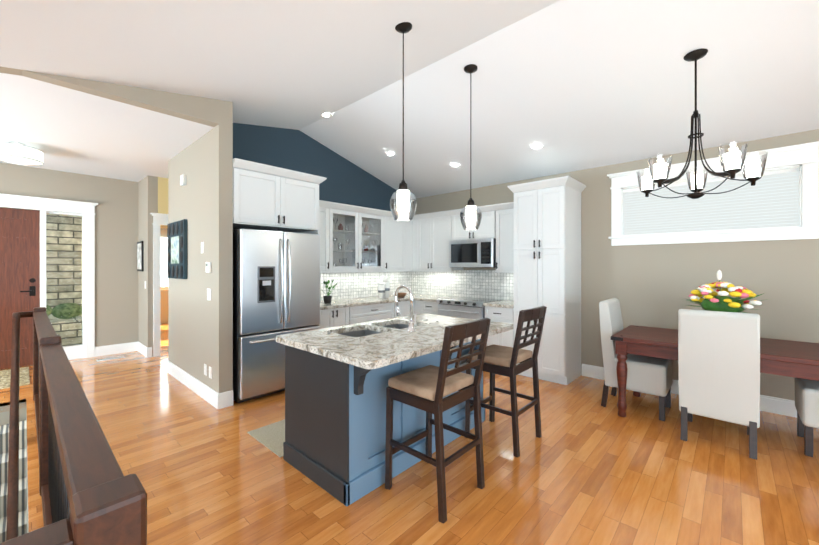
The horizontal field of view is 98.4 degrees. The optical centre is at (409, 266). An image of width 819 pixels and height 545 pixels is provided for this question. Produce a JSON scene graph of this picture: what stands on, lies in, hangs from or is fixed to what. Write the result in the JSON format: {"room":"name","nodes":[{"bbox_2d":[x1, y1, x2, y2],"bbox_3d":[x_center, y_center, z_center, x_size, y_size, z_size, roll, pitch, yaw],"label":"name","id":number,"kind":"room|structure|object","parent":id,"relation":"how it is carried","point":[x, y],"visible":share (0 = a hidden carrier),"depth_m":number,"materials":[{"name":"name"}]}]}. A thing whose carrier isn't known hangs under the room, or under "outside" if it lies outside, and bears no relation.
{"room":"kitchen","nodes":[
{"label":"kitchen","id":0,"kind":"room"},
{"bbox_2d":[0,399,27,532],"bbox_3d":[-2.658,2.851,1.766,4.720,2.900,1.260,0,0,42],"label":"wall","id":1,"kind":"structure","parent":0,"point":[4,417],"depth_m":3.54,"materials":[{"name":"beige paint"}]},
{"bbox_2d":[0,420,26,542],"bbox_3d":[-2.877,2.891,1.967,3.845,2.610,1.016,0,0,42],"label":"carpeted stairs","id":2,"kind":"structure","parent":1,"relation":"attached to","point":[22,505],"depth_m":3.17,"materials":[{"name":"carpet"}]},
{"bbox_2d":[0,163,138,346],"bbox_3d":[-6.059,0.000,4.285,0.140,2.800,4.440,0,0,42],"label":"wall","id":3,"kind":"structure","parent":0,"point":[116,271],"depth_m":5.58,"materials":[{"name":"beige paint"}]},
{"bbox_2d":[0,208,39,368],"bbox_3d":[-5.606,0.299,4.717,0.114,2.190,0.920,0,0,42],"label":"front door","id":4,"kind":"structure","parent":3,"relation":"in","point":[19,260],"depth_m":4.92,"materials":[{"name":"brown wood"}]},
{"bbox_2d":[0,193,97,359],"bbox_3d":[-5.445,0.212,4.896,0.180,2.375,1.690,0,0,42],"label":"door frame","id":5,"kind":"structure","parent":3,"relation":"attached to","point":[86,211],"depth_m":5.37,"materials":[{"name":"white wood"}]},
{"bbox_2d":[46,215,82,346],"bbox_3d":[-5.151,0.214,5.277,0.007,1.970,0.390,0,0,42],"label":"window","id":6,"kind":"structure","parent":3,"relation":"in","point":[64,276],"depth_m":5.28,"materials":[{"name":"clear glass"}]},
{"bbox_2d":[95,342,136,356],"bbox_3d":[-4.700,1.324,5.651,0.016,0.150,0.510,0,0,42],"label":"baseboard","id":7,"kind":"structure","parent":3,"relation":"attached to","point":[132,346],"depth_m":5.65,"materials":[{"name":"white wood"}]},
{"bbox_2d":[0,73,213,181],"bbox_3d":[-4.477,-1.426,5.655,6.540,0.050,8.600,0,0,42],"label":"ceiling","id":8,"kind":"structure","parent":0,"point":[64,129],"depth_m":3.64,"materials":[{"name":"white paint"}]},
{"bbox_2d":[0,141,43,165],"bbox_3d":[-4.469,-1.292,4.021,0.424,0.217,0.424,0,0,42],"label":"drum light","id":9,"kind":"object","parent":8,"relation":"attached to","point":[16,153],"visible":1,"depth_m":3.96,"materials":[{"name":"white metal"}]},
{"bbox_2d":[0,66,232,392],"bbox_3d":[-3.379,-0.141,1.924,0.120,3.084,4.580,0,0,42],"label":"wall","id":10,"kind":"structure","parent":0,"point":[200,330],"depth_m":3.35,"materials":[{"name":"beige paint"}]},
{"bbox_2d":[167,219,186,278],"bbox_3d":[-2.873,-0.200,4.357,0.700,0.700,0.045,0,0,42],"label":"art panel","id":11,"kind":"object","parent":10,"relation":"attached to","point":[176,249],"visible":1,"depth_m":4.27,"materials":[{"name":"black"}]},
{"bbox_2d":[180,174,185,185],"bbox_3d":[-2.682,-1.020,4.187,0.110,0.120,0.039,0,0,42],"label":"detector","id":12,"kind":"object","parent":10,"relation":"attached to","point":[183,180],"visible":0.96,"depth_m":4.16,"materials":[{"name":"white plastic"}]},
{"bbox_2d":[167,360,220,408],"bbox_3d":[-2.545,1.325,4.079,1.834,0.150,0.017,0,0,42],"label":"baseboard","id":13,"kind":"structure","parent":10,"relation":"attached to","point":[205,392],"depth_m":3.90,"materials":[{"name":"white wood"}]},
{"bbox_2d":[201,242,203,252],"bbox_3d":[-2.219,-0.200,3.782,0.075,0.120,0.010,0,0,42],"label":"switch plate","id":14,"kind":"object","parent":10,"relation":"attached to","point":[202,243],"depth_m":3.77,"materials":[{"name":"white plastic"}]},
{"bbox_2d":[204,364,206,375],"bbox_3d":[-2.153,1.090,3.723,0.070,0.115,0.010,0,0,42],"label":"switch plate","id":15,"kind":"object","parent":10,"relation":"attached to","point":[205,366],"depth_m":3.71,"materials":[{"name":"white plastic"}]},
{"bbox_2d":[206,262,210,272],"bbox_3d":[-2.070,0.010,3.635,0.100,0.110,0.026,0,0,42],"label":"switch plate","id":16,"kind":"object","parent":10,"relation":"attached to","point":[208,267],"depth_m":3.60,"materials":[{"name":"white plastic"}]},
{"bbox_2d":[207,288,210,300],"bbox_3d":[-2.072,0.290,3.648,0.100,0.120,0.010,0,0,42],"label":"switch plate","id":17,"kind":"object","parent":10,"relation":"attached to","point":[208,290],"depth_m":3.64,"materials":[{"name":"white plastic"}]},
{"bbox_2d":[209,366,211,378],"bbox_3d":[-2.043,1.090,3.622,0.070,0.115,0.010,0,0,42],"label":"switch plate","id":18,"kind":"object","parent":10,"relation":"attached to","point":[210,368],"depth_m":3.61,"materials":[{"name":"white plastic"}]},
{"bbox_2d":[233,158,320,233],"bbox_3d":[-1.685,-0.756,4.171,0.659,0.630,1.018,0,0,42],"label":"upper cabinet","id":19,"kind":"object","parent":10,"relation":"attached to","point":[268,198],"depth_m":3.91,"materials":[{"name":"white wood"}]},
{"bbox_2d":[138,175,167,356],"bbox_3d":[-2.914,-0.002,7.236,0.790,2.800,4.160,0,0,42],"label":"wall","id":20,"kind":"structure","parent":0,"point":[152,194],"depth_m":5.54,"materials":[{"name":"beige paint"}]},
{"bbox_2d":[137,241,143,270],"bbox_3d":[-4.362,-0.161,5.721,0.340,0.480,0.025,0,0,42],"label":"picture frame","id":21,"kind":"object","parent":20,"relation":"attached to","point":[140,255],"visible":1,"depth_m":5.65,"materials":[{"name":"black"}]},
{"bbox_2d":[137,341,150,357],"bbox_3d":[-4.261,1.324,5.651,0.667,0.150,0.037,0,0,42],"label":"baseboard","id":22,"kind":"structure","parent":20,"relation":"attached to","point":[146,351],"depth_m":5.55,"materials":[{"name":"white wood"}]},
{"bbox_2d":[150,213,167,356],"bbox_3d":[-3.594,0.286,5.864,0.059,2.225,1.160,0,0,42],"label":"door frame","id":23,"kind":"structure","parent":20,"relation":"attached to","point":[159,219],"depth_m":5.50,"materials":[{"name":"white wood"}]},
{"bbox_2d":[160,237,167,289],"bbox_3d":[-5.839,-0.062,8.803,0.040,1.280,2.400,0,0,42],"label":"room window","id":24,"kind":"structure","parent":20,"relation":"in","point":[163,263],"depth_m":8.62,"materials":[{"name":"white"}]},
{"bbox_2d":[233,123,410,229],"bbox_3d":[-1.123,-0.246,5.364,0.120,3.290,3.540,0,0,42],"label":"wall","id":25,"kind":"structure","parent":0,"point":[346,181],"depth_m":5.03,"materials":[{"name":"blue paint"}]},
{"bbox_2d":[317,202,332,269],"bbox_3d":[-1.317,-0.399,4.809,0.339,0.915,0.420,0,0,42],"label":"upper cabinet","id":26,"kind":"object","parent":25,"relation":"attached to","point":[326,232],"depth_m":4.77,"materials":[{"name":"white wood"}]},
{"bbox_2d":[365,210,404,269],"bbox_3d":[-0.378,-0.399,5.834,0.339,0.915,0.558,0,0,42],"label":"upper cabinet","id":27,"kind":"object","parent":25,"relation":"attached to","point":[384,235],"depth_m":5.63,"materials":[{"name":"white wood"}]},
{"bbox_2d":[405,214,412,269],"bbox_3d":[-0.149,-0.399,6.085,0.339,0.915,0.240,0,0,42],"label":"upper cabinet","id":28,"kind":"object","parent":25,"relation":"attached to","point":[408,224],"depth_m":5.98,"materials":[{"name":"white wood"}]},
{"bbox_2d":[0,323,818,544],"bbox_3d":[-1.726,1.430,3.137,14.000,0.060,8.600,0,0,42],"label":"floor","id":29,"kind":"structure","parent":0,"point":[586,468],"depth_m":2.34,"materials":[{"name":"brown wood"}]},
{"bbox_2d":[0,367,29,388],"bbox_3d":[-5.205,1.394,4.188,1.050,0.012,0.950,0,0,42],"label":"entry rug","id":30,"kind":"object","parent":29,"relation":"on","point":[5,376],"visible":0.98,"depth_m":4.41,"materials":[{"name":"beige fabric"}]},
{"bbox_2d":[0,307,146,544],"bbox_3d":[-2.285,1.901,2.149,4.607,2.932,0.245,0,0,42],"label":"stair railing","id":31,"kind":"object","parent":29,"relation":"on","point":[90,493],"visible":1,"depth_m":0.72,"materials":[{"name":"brown wood"}]},
{"bbox_2d":[96,356,123,361],"bbox_3d":[-4.527,1.395,5.350,0.120,0.008,0.320,0,0,42],"label":"floor vent","id":32,"kind":"object","parent":29,"relation":"in","point":[97,360],"visible":1,"depth_m":5.34,"materials":[{"name":"white metal"}]},
{"bbox_2d":[247,419,284,456],"bbox_3d":[-0.757,1.396,3.211,0.570,0.008,1.180,0,0,42],"label":"kitchen mat","id":33,"kind":"object","parent":29,"relation":"on","point":[271,437],"visible":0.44,"depth_m":2.91,"materials":[{"name":"beige fabric"}]},
{"bbox_2d":[233,229,319,402],"bbox_3d":[-1.619,0.510,4.096,0.801,1.780,0.930,0,0,42],"label":"refrigerator","id":34,"kind":"object","parent":29,"relation":"on","point":[276,283],"visible":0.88,"depth_m":3.74,"materials":[{"name":"silver metal"}]},
{"bbox_2d":[318,306,352,328],"bbox_3d":[-1.194,0.969,4.751,0.599,0.860,0.500,0,0,42],"label":"base cabinet","id":35,"kind":"object","parent":29,"relation":"on","point":[328,318],"depth_m":4.58,"materials":[{"name":"white wood"}]},
{"bbox_2d":[353,302,396,323],"bbox_3d":[-0.737,0.969,5.251,0.599,0.860,0.983,0,0,42],"label":"base cabinet","id":36,"kind":"object","parent":29,"relation":"on","point":[387,310],"depth_m":5.06,"materials":[{"name":"white wood"}]},
{"bbox_2d":[320,294,409,309],"bbox_3d":[-0.755,0.519,5.206,0.633,0.040,1.764,0,0,42],"label":"countertop","id":37,"kind":"structure","parent":36,"relation":"on","point":[336,303],"depth_m":5.02,"materials":[{"name":"beige stone"}]},
{"bbox_2d":[321,279,336,303],"bbox_3d":[-1.077,0.329,4.778,0.217,0.339,0.234,0,0,42],"label":"potted plant","id":38,"kind":"object","parent":37,"relation":"on","point":[327,298],"visible":1,"depth_m":4.73,"materials":[{"name":"black"}]},
{"bbox_2d":[378,281,387,297],"bbox_3d":[-0.437,0.372,5.536,0.113,0.252,0.113,0,0,34],"label":"canister","id":39,"kind":"object","parent":37,"relation":"on","point":[384,289],"depth_m":5.50,"materials":[{"name":"white ceramic"}]},
{"bbox_2d":[383,279,389,297],"bbox_3d":[-0.371,0.352,5.652,0.113,0.292,0.113,0,0,34],"label":"canister","id":40,"kind":"object","parent":37,"relation":"on","point":[388,280],"depth_m":5.61,"materials":[{"name":"white ceramic"}]},
{"bbox_2d":[397,292,406,297],"bbox_3d":[-0.140,0.463,5.697,0.200,0.070,0.200,0,0,42],"label":"wooden bowl","id":41,"kind":"object","parent":37,"relation":"on","point":[401,294],"visible":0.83,"depth_m":5.63,"materials":[{"name":"brown wood"}]},
{"bbox_2d":[283,333,498,505],"bbox_3d":[-0.060,0.970,2.831,0.930,0.860,1.560,0,0,42],"label":"kitchen island","id":42,"kind":"object","parent":29,"relation":"on","point":[336,386],"depth_m":2.28,"materials":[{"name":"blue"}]},
{"bbox_2d":[276,313,512,372],"bbox_3d":[-0.031,0.520,2.804,1.050,0.040,1.660,0,0,42],"label":"island countertop","id":43,"kind":"structure","parent":42,"relation":"on","point":[371,351],"depth_m":2.38,"materials":[{"name":"beige stone"}]},
{"bbox_2d":[344,321,407,336],"bbox_3d":[-0.237,0.629,2.911,0.412,0.202,0.852,0,0,42],"label":"sink","id":44,"kind":"object","parent":43,"relation":"in","point":[395,324],"depth_m":2.99,"materials":[{"name":"grey metal"}]},
{"bbox_2d":[394,285,416,332],"bbox_3d":[-0.022,0.322,2.762,0.211,0.356,0.110,0,0,42],"label":"faucet","id":45,"kind":"object","parent":43,"relation":"on","point":[412,325],"visible":1,"depth_m":2.69,"materials":[{"name":"silver metal"}]},
{"bbox_2d":[397,302,409,316],"bbox_3d":[-0.291,0.968,5.738,0.599,0.860,0.465,0,0,42],"label":"base cabinet","id":46,"kind":"object","parent":29,"relation":"on","point":[404,307],"depth_m":5.54,"materials":[{"name":"white wood"}]},
{"bbox_2d":[417,302,424,313],"bbox_3d":[0.374,0.968,5.821,0.190,0.860,0.599,0,0,42],"label":"base cabinet","id":47,"kind":"object","parent":29,"relation":"on","point":[420,305],"depth_m":5.60,"materials":[{"name":"white wood"}]},
{"bbox_2d":[425,302,438,314],"bbox_3d":[0.520,0.969,5.688,0.324,0.860,0.599,0,0,42],"label":"base cabinet","id":48,"kind":"object","parent":29,"relation":"on","point":[430,307],"depth_m":5.45,"materials":[{"name":"white wood"}]},
{"bbox_2d":[397,294,452,301],"bbox_3d":[0.225,0.518,5.935,1.093,0.040,0.633,0,0,42],"label":"countertop","id":49,"kind":"structure","parent":48,"relation":"on","point":[416,297],"depth_m":5.66,"materials":[{"name":"beige stone"}]},
{"bbox_2d":[385,318,490,523],"bbox_3d":[0.177,0.861,2.220,0.519,1.082,0.444,0,0,42],"label":"stool","id":50,"kind":"object","parent":29,"relation":"on","point":[428,388],"visible":1,"depth_m":2.13,"materials":[{"name":"brown wood"}]},
{"bbox_2d":[436,297,502,319],"bbox_3d":[0.892,0.942,5.270,0.770,0.915,0.676,0,0,42],"label":"range","id":51,"kind":"object","parent":29,"relation":"on","point":[468,307],"visible":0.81,"depth_m":5.07,"materials":[{"name":"silver metal"}]},
{"bbox_2d":[485,306,516,364],"bbox_3d":[1.400,0.969,4.878,0.489,0.860,0.604,0,0,42],"label":"base cabinet","id":52,"kind":"object","parent":29,"relation":"on","point":[507,338],"depth_m":4.64,"materials":[{"name":"white wood"}]},
{"bbox_2d":[483,298,512,309],"bbox_3d":[1.367,0.519,4.888,0.425,0.040,0.633,0,0,42],"label":"countertop","id":53,"kind":"structure","parent":52,"relation":"on","point":[505,304],"depth_m":4.74,"materials":[{"name":"beige stone"}]},
{"bbox_2d":[465,306,546,456],"bbox_3d":[0.785,0.860,2.883,0.519,1.082,0.444,0,0,42],"label":"stool","id":54,"kind":"object","parent":29,"relation":"on","point":[501,360],"visible":0.85,"depth_m":2.77,"materials":[{"name":"brown wood"}]},
{"bbox_2d":[513,178,580,384],"bbox_3d":[1.769,0.192,4.539,0.640,2.414,0.604,0,0,42],"label":"tall cabinet","id":55,"kind":"object","parent":29,"relation":"on","point":[534,228],"depth_m":4.28,"materials":[{"name":"white wood"}]},
{"bbox_2d":[599,298,671,420],"bbox_3d":[2.257,0.874,3.528,0.554,1.057,0.470,0,0,42],"label":"end chair","id":56,"kind":"object","parent":29,"relation":"on","point":[649,375],"visible":0.88,"depth_m":3.44,"materials":[{"name":"white fabric"}]},
{"bbox_2d":[611,325,818,416],"bbox_3d":[2.738,1.023,3.088,1.556,0.755,0.846,0,0,42],"label":"dining table","id":57,"kind":"object","parent":29,"relation":"on","point":[795,359],"visible":0.71,"depth_m":3.05,"materials":[{"name":"brown wood"}]},
{"bbox_2d":[678,309,759,459],"bbox_3d":[2.522,0.874,2.889,0.470,1.057,0.554,0,0,42],"label":"chair","id":58,"kind":"object","parent":29,"relation":"on","point":[719,363],"visible":1,"depth_m":2.69,"materials":[{"name":"white fabric"}]},
{"bbox_2d":[795,378,818,456],"bbox_3d":[3.271,0.874,2.600,0.554,1.057,0.470,0,0,42],"label":"end chair","id":59,"kind":"object","parent":29,"relation":"on","point":[807,399],"visible":0.92,"depth_m":2.61,"materials":[{"name":"white fabric"}]},
{"bbox_2d":[0,0,818,198],"bbox_3d":[0.323,-1.567,0.932,8.000,0.723,8.120,0,0,42],"label":"ceiling","id":60,"kind":"structure","parent":0,"point":[572,85],"depth_m":2.93,"materials":[{"name":"white paint"}]},
{"bbox_2d":[321,112,331,117],"bbox_3d":[-1.028,-1.853,4.312,0.154,0.032,0.152,0,0,34],"label":"recessed light","id":61,"kind":"object","parent":60,"relation":"in","point":[327,115],"depth_m":4.33,"materials":[{"name":"white"}]},
{"bbox_2d":[389,22,416,220],"bbox_3d":[-0.046,-1.044,2.572,0.200,1.410,0.200,0,0,42],"label":"pendant light","id":62,"kind":"object","parent":60,"relation":"hanging from","point":[403,194],"visible":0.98,"depth_m":2.56,"materials":[{"name":"brown metal"}]},
{"bbox_2d":[460,64,481,229],"bbox_3d":[0.562,-1.077,3.236,0.200,1.475,0.200,0,0,42],"label":"pendant light","id":63,"kind":"object","parent":60,"relation":"hanging from","point":[471,209],"visible":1,"depth_m":3.22,"materials":[{"name":"brown metal"}]},
{"bbox_2d":[637,48,767,198],"bbox_3d":[2.209,-1.071,2.729,0.798,1.103,0.772,0,0,42],"label":"chandelier","id":64,"kind":"object","parent":60,"relation":"hanging from","point":[732,163],"visible":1,"depth_m":2.64,"materials":[{"name":"brown metal"}]},
{"bbox_2d":[411,129,818,400],"bbox_3d":[3.026,0.065,3.882,8.000,2.670,0.120,0,0,42],"label":"wall","id":65,"kind":"structure","parent":0,"point":[652,285],"depth_m":3.90,"materials":[{"name":"beige paint"}]},
{"bbox_2d":[413,210,463,269],"bbox_3d":[0.469,-0.399,5.910,0.810,0.915,0.339,0,0,42],"label":"upper cabinet","id":66,"kind":"object","parent":65,"relation":"attached to","point":[432,233],"depth_m":5.76,"materials":[{"name":"white wood"}]},
{"bbox_2d":[453,206,496,239],"bbox_3d":[1.048,-0.629,5.379,0.760,0.455,0.339,0,0,42],"label":"upper cabinet","id":67,"kind":"object","parent":65,"relation":"attached to","point":[487,228],"depth_m":5.16,"materials":[{"name":"white wood"}]},
{"bbox_2d":[449,238,495,267],"bbox_3d":[1.007,-0.189,5.335,0.750,0.415,0.456,0,0,42],"label":"over-the-range microwave","id":68,"kind":"object","parent":67,"relation":"attached to","point":[475,253],"visible":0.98,"depth_m":5.16,"materials":[{"name":"silver metal"}]},
{"bbox_2d":[496,202,512,269],"bbox_3d":[1.476,-0.399,4.988,0.400,0.915,0.339,0,0,42],"label":"upper cabinet","id":69,"kind":"object","parent":65,"relation":"attached to","point":[504,240],"depth_m":4.90,"materials":[{"name":"white wood"}]},
{"bbox_2d":[582,364,796,417],"bbox_3d":[4.070,1.325,2.832,5.040,0.150,0.016,0,0,42],"label":"baseboard","id":70,"kind":"structure","parent":65,"relation":"attached to","point":[770,404],"depth_m":3.40,"materials":[{"name":"white wood"}]},
{"bbox_2d":[607,141,818,245],"bbox_3d":[3.094,-0.683,3.764,1.740,0.865,0.160,0,0,42],"label":"window","id":71,"kind":"structure","parent":65,"relation":"in","point":[804,158],"depth_m":3.47,"materials":[{"name":"white wood"}]},
{"bbox_2d":[623,167,798,234],"bbox_3d":[3.121,-0.650,3.794,1.430,0.550,0.030,0,0,42],"label":"window shade","id":72,"kind":"object","parent":71,"relation":"attached to","point":[769,199],"visible":0.94,"depth_m":3.68,"materials":[{"name":"white fabric"}]},
{"label":"outside","id":73,"kind":"structure","parent":0,"visible":0},
{"bbox_2d":[46,303,81,345],"bbox_3d":[-6.533,1.115,5.330,1.950,0.969,3.340,0,0,42],"label":"stone planter","id":74,"kind":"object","parent":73,"point":[63,321],"depth_m":6.34,"materials":[{"name":"brick"}]},
{"bbox_2d":[46,214,81,318],"bbox_3d":[-7.339,-0.051,6.041,0.200,3.500,3.300,0,0,42],"label":"stone wall","id":75,"kind":"structure","parent":73,"point":[69,292],"depth_m":6.72,"materials":[{"name":"beige stone"}]},
{"bbox_3d":[2.802,0.549,3.165,0.156,0.200,0.156,0,0,42],"label":"flower vase","id":76,"kind":"object","parent":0,"visible":0},
{"bbox_2d":[682,270,767,312],"bbox_3d":[2.809,0.234,3.180,0.641,0.404,0.652,0,0,42],"label":"flower bouquet","id":77,"kind":"object","parent":76,"relation":"in","point":[711,300],"visible":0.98,"depth_m":3.08,"materials":[{"name":"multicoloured plant"}]}
]}

